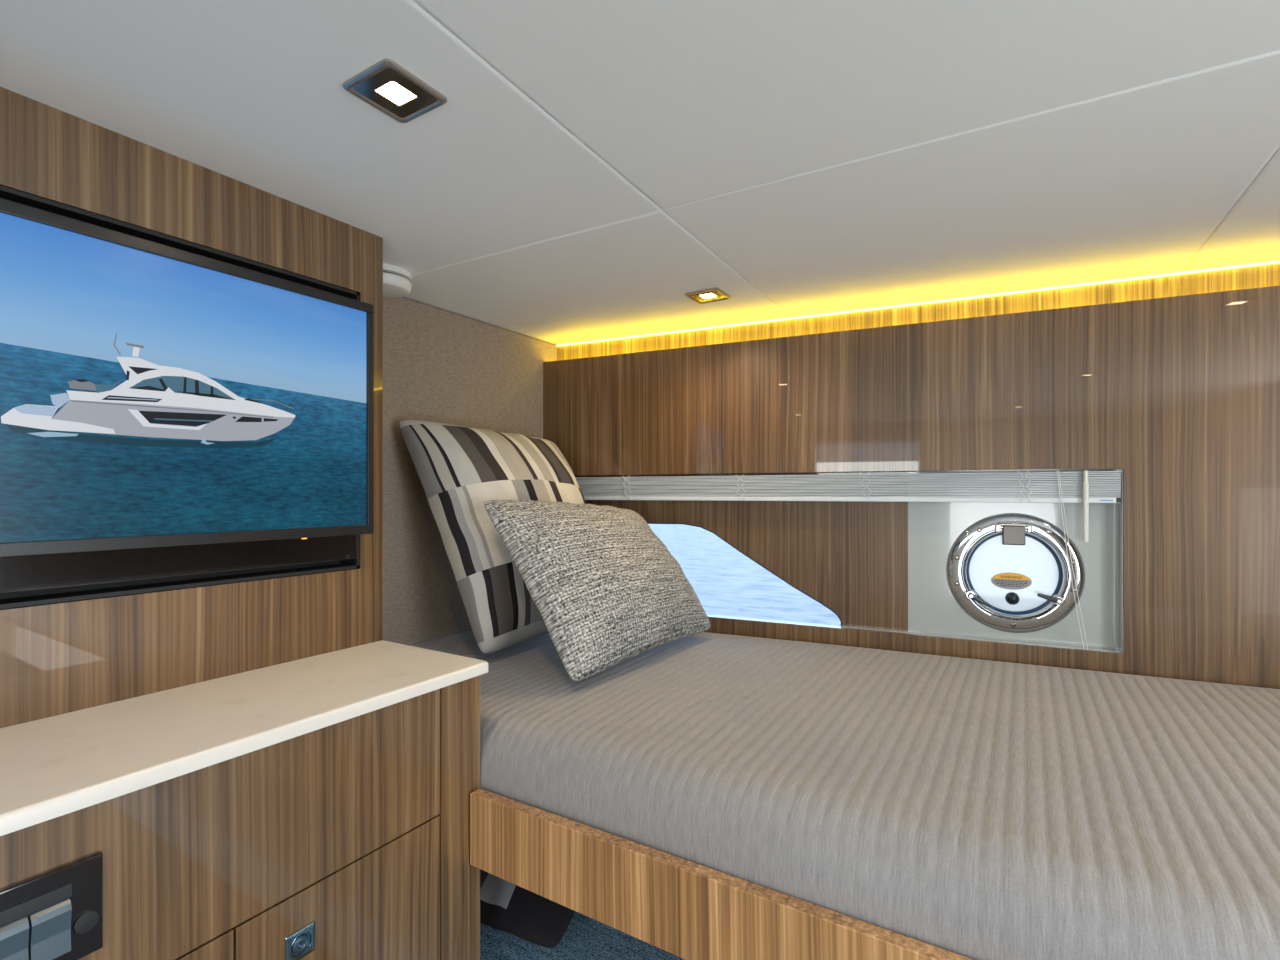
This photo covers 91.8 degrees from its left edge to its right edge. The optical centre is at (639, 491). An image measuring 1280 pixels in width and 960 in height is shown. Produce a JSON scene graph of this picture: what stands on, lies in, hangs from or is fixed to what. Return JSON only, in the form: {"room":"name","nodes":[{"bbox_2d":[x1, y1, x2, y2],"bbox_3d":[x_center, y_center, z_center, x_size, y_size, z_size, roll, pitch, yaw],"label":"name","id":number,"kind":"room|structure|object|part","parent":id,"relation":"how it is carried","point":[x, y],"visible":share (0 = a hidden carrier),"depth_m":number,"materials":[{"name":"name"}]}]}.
{"room":"ship interior","nodes":[
{"label":"ship interior","id":0,"kind":"room"},
{"bbox_2d":[0,87,382,727],"bbox_3d":[-1.077,0.354,0.304,0.250,1.592,1.981,0,0,32],"label":"wall","id":1,"kind":"structure","parent":0,"point":[59,658],"depth_m":0.82,"materials":[{"name":"brown wood"}]},
{"bbox_2d":[0,185,359,608],"bbox_3d":[-0.695,-0.103,0.725,0.065,0.463,0.775,0,0,32],"label":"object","id":2,"kind":"object","parent":1,"relation":"attached to","point":[31,580],"visible":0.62,"depth_m":0.81,"materials":[{"name":"black plastic"}]},
{"bbox_3d":[-0.694,0.083,0.725,0.052,0.056,0.760,0,0,32],"label":"panel","id":3,"kind":"part","parent":2,"relation":"part of","materials":[{"name":"black plastic"}]},
{"bbox_2d":[0,198,373,556],"bbox_3d":[-0.627,-0.119,0.744,0.030,0.378,0.668,0,0,32],"label":"television","id":4,"kind":"object","parent":2,"relation":"attached to","point":[153,394],"visible":1,"depth_m":0.78,"materials":[{"name":"black"}]},
{"bbox_2d":[383,297,556,644],"bbox_3d":[-0.466,0.354,1.573,0.050,1.592,0.819,0,0,32],"label":"wall","id":5,"kind":"structure","parent":0,"point":[440,366],"depth_m":1.48,"materials":[{"name":"fabric"}]},
{"bbox_2d":[0,0,1279,344],"bbox_3d":[0.174,-0.468,0.186,2.700,0.050,3.200,0,0,32],"label":"ceiling","id":6,"kind":"structure","parent":0,"point":[586,167],"depth_m":0.76,"materials":[{"name":"white paint"}]},
{"bbox_2d":[343,58,446,122],"bbox_3d":[-0.270,-0.440,0.685,0.080,0.005,0.080,0,0,32],"label":"recessed light","id":7,"kind":"object","parent":6,"relation":"in","point":[387,86],"visible":1,"depth_m":0.68,"materials":[{"name":"black metal"}]},
{"bbox_2d":[383,264,411,297],"bbox_3d":[-0.518,-0.422,1.250,0.110,0.041,0.110,0,0,32],"label":"smoke detector","id":8,"kind":"object","parent":6,"relation":"attached to","point":[397,281],"visible":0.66,"depth_m":1.23,"materials":[{"name":"white plastic"}]},
{"bbox_2d":[685,287,730,303],"bbox_3d":[0.153,-0.440,1.393,0.080,0.005,0.080,0,0,32],"label":"recessed light","id":9,"kind":"object","parent":6,"relation":"in","point":[714,294],"visible":1,"depth_m":1.39,"materials":[{"name":"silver metal"}]},
{"bbox_2d":[543,285,1279,688],"bbox_3d":[0.908,0.385,1.275,2.620,1.531,0.017,0,0,25],"label":"wall","id":10,"kind":"structure","parent":0,"point":[1179,394],"depth_m":1.29,"materials":[{"name":"brown wood"}]},
{"bbox_2d":[470,788,972,959],"bbox_3d":[0.666,0.507,0.976,2.498,0.108,1.046,0,0,32],"label":"bed frame","id":11,"kind":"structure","parent":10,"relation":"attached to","point":[685,909],"depth_m":0.76,"materials":[{"name":"brown wood"}]},
{"bbox_2d":[409,629,1279,959],"bbox_3d":[0.666,0.418,0.984,2.501,0.140,1.027,0,0,32],"label":"mattress","id":12,"kind":"object","parent":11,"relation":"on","point":[975,809],"visible":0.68,"depth_m":0.79,"materials":[{"name":"grey fabric"}]},
{"bbox_2d":[400,420,585,652],"bbox_3d":[-0.278,0.085,1.488,0.278,0.489,0.495,0,0,32],"label":"striped pillow","id":13,"kind":"object","parent":12,"relation":"on","point":[459,469],"visible":0.66,"depth_m":1.32,"materials":[{"name":"fabric"}]},
{"bbox_2d":[484,500,710,680],"bbox_3d":[-0.055,0.175,1.355,0.265,0.318,0.505,0,0,39],"label":"pillow","id":14,"kind":"object","parent":12,"relation":"on","point":[606,591],"visible":1,"depth_m":1.22,"materials":[{"name":"grey fabric"}]},
{"bbox_2d":[575,472,907,631],"bbox_3d":[0.176,0.410,1.658,0.993,1.480,0.025,0,0,25],"label":"wall panel","id":15,"kind":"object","parent":10,"relation":"attached to","point":[851,558],"depth_m":1.51,"materials":[{"name":"brown wood"}]},
{"bbox_2d":[648,523,841,625],"bbox_3d":[0.109,0.209,1.686,0.846,0.249,0.022,0,0,25],"label":"window","id":16,"kind":"structure","parent":10,"relation":"in","point":[648,523],"depth_m":1.58,"materials":[{"name":"clear glass"}]},
{"bbox_2d":[575,471,1121,649],"bbox_3d":[0.374,0.138,1.526,1.312,0.367,0.039,0,0,25],"label":"blind","id":17,"kind":"object","parent":10,"relation":"attached to","point":[933,481],"visible":0.97,"depth_m":1.43,"materials":[{"name":"white"}]},
{"bbox_3d":[-0.036,-0.011,1.704,0.028,0.067,0.003,0,0,25],"label":"ladder cord","id":18,"kind":"part","parent":17,"relation":"part of","materials":[{"name":"white fabric"}]},
{"bbox_3d":[0.255,-0.011,1.570,0.028,0.067,0.003,0,0,25],"label":"ladder cord","id":19,"kind":"part","parent":17,"relation":"part of","materials":[{"name":"white fabric"}]},
{"bbox_3d":[0.376,0.017,1.531,1.311,0.011,0.027,0,0,25],"label":"rail","id":20,"kind":"part","parent":17,"relation":"part of","materials":[{"name":"white metal"}]},
{"bbox_3d":[0.526,-0.011,1.445,0.028,0.067,0.003,0,0,25],"label":"ladder cord","id":21,"kind":"part","parent":17,"relation":"part of","materials":[{"name":"white fabric"}]},
{"bbox_3d":[0.815,-0.011,1.312,0.028,0.067,0.003,0,0,25],"label":"ladder cord","id":22,"kind":"part","parent":17,"relation":"part of","materials":[{"name":"white fabric"}]},
{"bbox_3d":[0.889,0.139,1.275,0.054,0.366,0.001,0,0,25],"label":"lift cord","id":23,"kind":"part","parent":17,"relation":"part of","materials":[{"name":"white fabric"}]},
{"bbox_2d":[577,468,1121,651],"bbox_3d":[0.379,0.138,1.539,1.329,0.380,0.022,0,0,25],"label":"trim","id":24,"kind":"structure","parent":10,"relation":"attached to","point":[1120,504],"depth_m":1.33,"materials":[{"name":"grey metal"}]},
{"bbox_2d":[557,263,1279,360],"bbox_3d":[0.936,-0.387,1.336,2.620,0.114,0.025,0,0,25],"label":"trim","id":25,"kind":"structure","parent":10,"relation":"attached to","point":[1268,275],"depth_m":1.42,"materials":[{"name":"brown wood"}]},
{"bbox_2d":[557,261,1279,345],"bbox_3d":[0.910,-0.391,1.325,2.558,0.102,0.020,0,0,25],"label":"light","id":26,"kind":"object","parent":10,"relation":"attached to","point":[1274,262],"visible":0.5,"depth_m":1.41,"materials":[{"name":"yellow"}]},
{"bbox_2d":[908,469,1118,649],"bbox_3d":[1.371,0.410,1.108,1.639,1.480,0.025,0,0,25],"label":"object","id":27,"kind":"structure","parent":10,"relation":"attached to","point":[933,527],"depth_m":1.36,"materials":[{"name":"grey"}]},
{"bbox_2d":[946,513,1084,632],"bbox_3d":[0.810,0.176,1.345,0.261,0.261,0.031,0,0,25],"label":"portlight","id":28,"kind":"object","parent":10,"relation":"attached to","point":[1016,579],"visible":1,"depth_m":1.35,"materials":[{"name":"silver metal"}]},
{"bbox_3d":[0.746,0.237,1.366,0.043,0.028,0.007,0,0,25],"label":"latch handle","id":29,"kind":"part","parent":28,"relation":"part of","materials":[{"name":"black plastic"}]},
{"bbox_2d":[995,580,1027,586],"bbox_3d":[0.812,0.200,1.356,0.062,0.013,0.001,0,0,25],"label":"print","id":30,"kind":"object","parent":28,"relation":"on","point":[995,580],"depth_m":1.36},
{"bbox_3d":[0.811,0.233,1.349,0.027,0.027,0.016,0,0,25],"label":"pull knob","id":31,"kind":"part","parent":28,"relation":"part of","materials":[{"name":"black plastic"}]},
{"bbox_3d":[0.866,0.226,1.310,0.045,0.021,0.007,0,0,25],"label":"latch handle","id":32,"kind":"part","parent":28,"relation":"part of","materials":[{"name":"black plastic"}]},
{"bbox_3d":[0.188,1.175,0.207,2.700,0.050,3.250,0,0,32],"label":"floor","id":33,"kind":"structure","parent":0,"visible":0},
{"bbox_2d":[0,675,479,959],"bbox_3d":[-0.639,0.712,0.533,0.248,0.875,1.131,0,0,32],"label":"base cabinet","id":34,"kind":"object","parent":33,"relation":"on","point":[349,839],"depth_m":0.70,"materials":[{"name":"brown wood"}]},
{"bbox_2d":[0,916,28,959],"bbox_3d":[-0.515,0.376,0.504,0.006,0.046,0.025,0,0,32],"label":"rocker switch","id":35,"kind":"object","parent":34,"relation":"attached to","point":[14,930],"depth_m":0.51,"materials":[{"name":"grey plastic"}]},
{"bbox_2d":[30,898,71,959],"bbox_3d":[-0.500,0.376,0.527,0.006,0.046,0.025,0,0,32],"label":"rocker switch","id":36,"kind":"object","parent":34,"relation":"attached to","point":[50,918],"depth_m":0.53,"materials":[{"name":"grey plastic"}]},
{"bbox_3d":[-0.523,0.368,0.495,0.012,0.086,0.150,0,0,32],"label":"switch panel","id":37,"kind":"part","parent":34,"relation":"part of","materials":[{"name":"black plastic"}]},
{"bbox_2d":[72,909,99,933],"bbox_3d":[-0.489,0.380,0.548,0.002,0.019,0.019,0,0,32],"label":"socket","id":38,"kind":"object","parent":34,"relation":"attached to","point":[84,921],"depth_m":0.55,"materials":[{"name":"black plastic"}]},
{"bbox_3d":[-0.541,0.767,0.495,0.018,0.606,0.391,0,0,32],"label":"door","id":39,"kind":"part","parent":34,"relation":"part of","materials":[{"name":"brown wood"}]},
{"bbox_2d":[0,640,487,835],"bbox_3d":[-0.636,0.266,0.533,0.256,0.016,1.135,0,0,32],"label":"countertop","id":40,"kind":"structure","parent":34,"relation":"on","point":[52,767],"depth_m":0.69,"materials":[{"name":"beige stone"}]},
{"bbox_3d":[-0.365,0.767,0.778,0.018,0.606,0.271,0,0,32],"label":"door","id":41,"kind":"part","parent":34,"relation":"part of","materials":[{"name":"brown wood"}]},
{"bbox_3d":[0.553,1.026,0.881,2.390,0.248,0.640,0,0,32],"label":"bench base","id":42,"kind":"object","parent":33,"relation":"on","visible":0},
{"bbox_2d":[480,911,684,959],"bbox_3d":[0.548,0.850,0.872,2.390,0.100,0.660,0,0,32],"label":"carpet","id":43,"kind":"object","parent":42,"relation":"on","point":[584,938],"visible":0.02,"depth_m":1.09,"materials":[{"name":"blue carpet"}]},
{"bbox_2d":[480,869,574,947],"bbox_3d":[-0.249,0.721,1.285,0.375,0.115,0.394,0,0,20],"label":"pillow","id":44,"kind":"object","parent":43,"relation":"on","point":[505,906],"visible":0.18,"depth_m":1.09,"materials":[{"name":"black fabric"}]},
{"label":"outside","id":45,"kind":"structure","parent":0,"visible":0},
{"bbox_2d":[648,524,1048,624],"bbox_3d":[42.754,1.150,68.856,180.000,0.001,157.900,0,0,32],"label":"sea","id":46,"kind":"structure","parent":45,"point":[726,582],"depth_m":7.88,"materials":[{"name":"blue liquid"}]}
]}

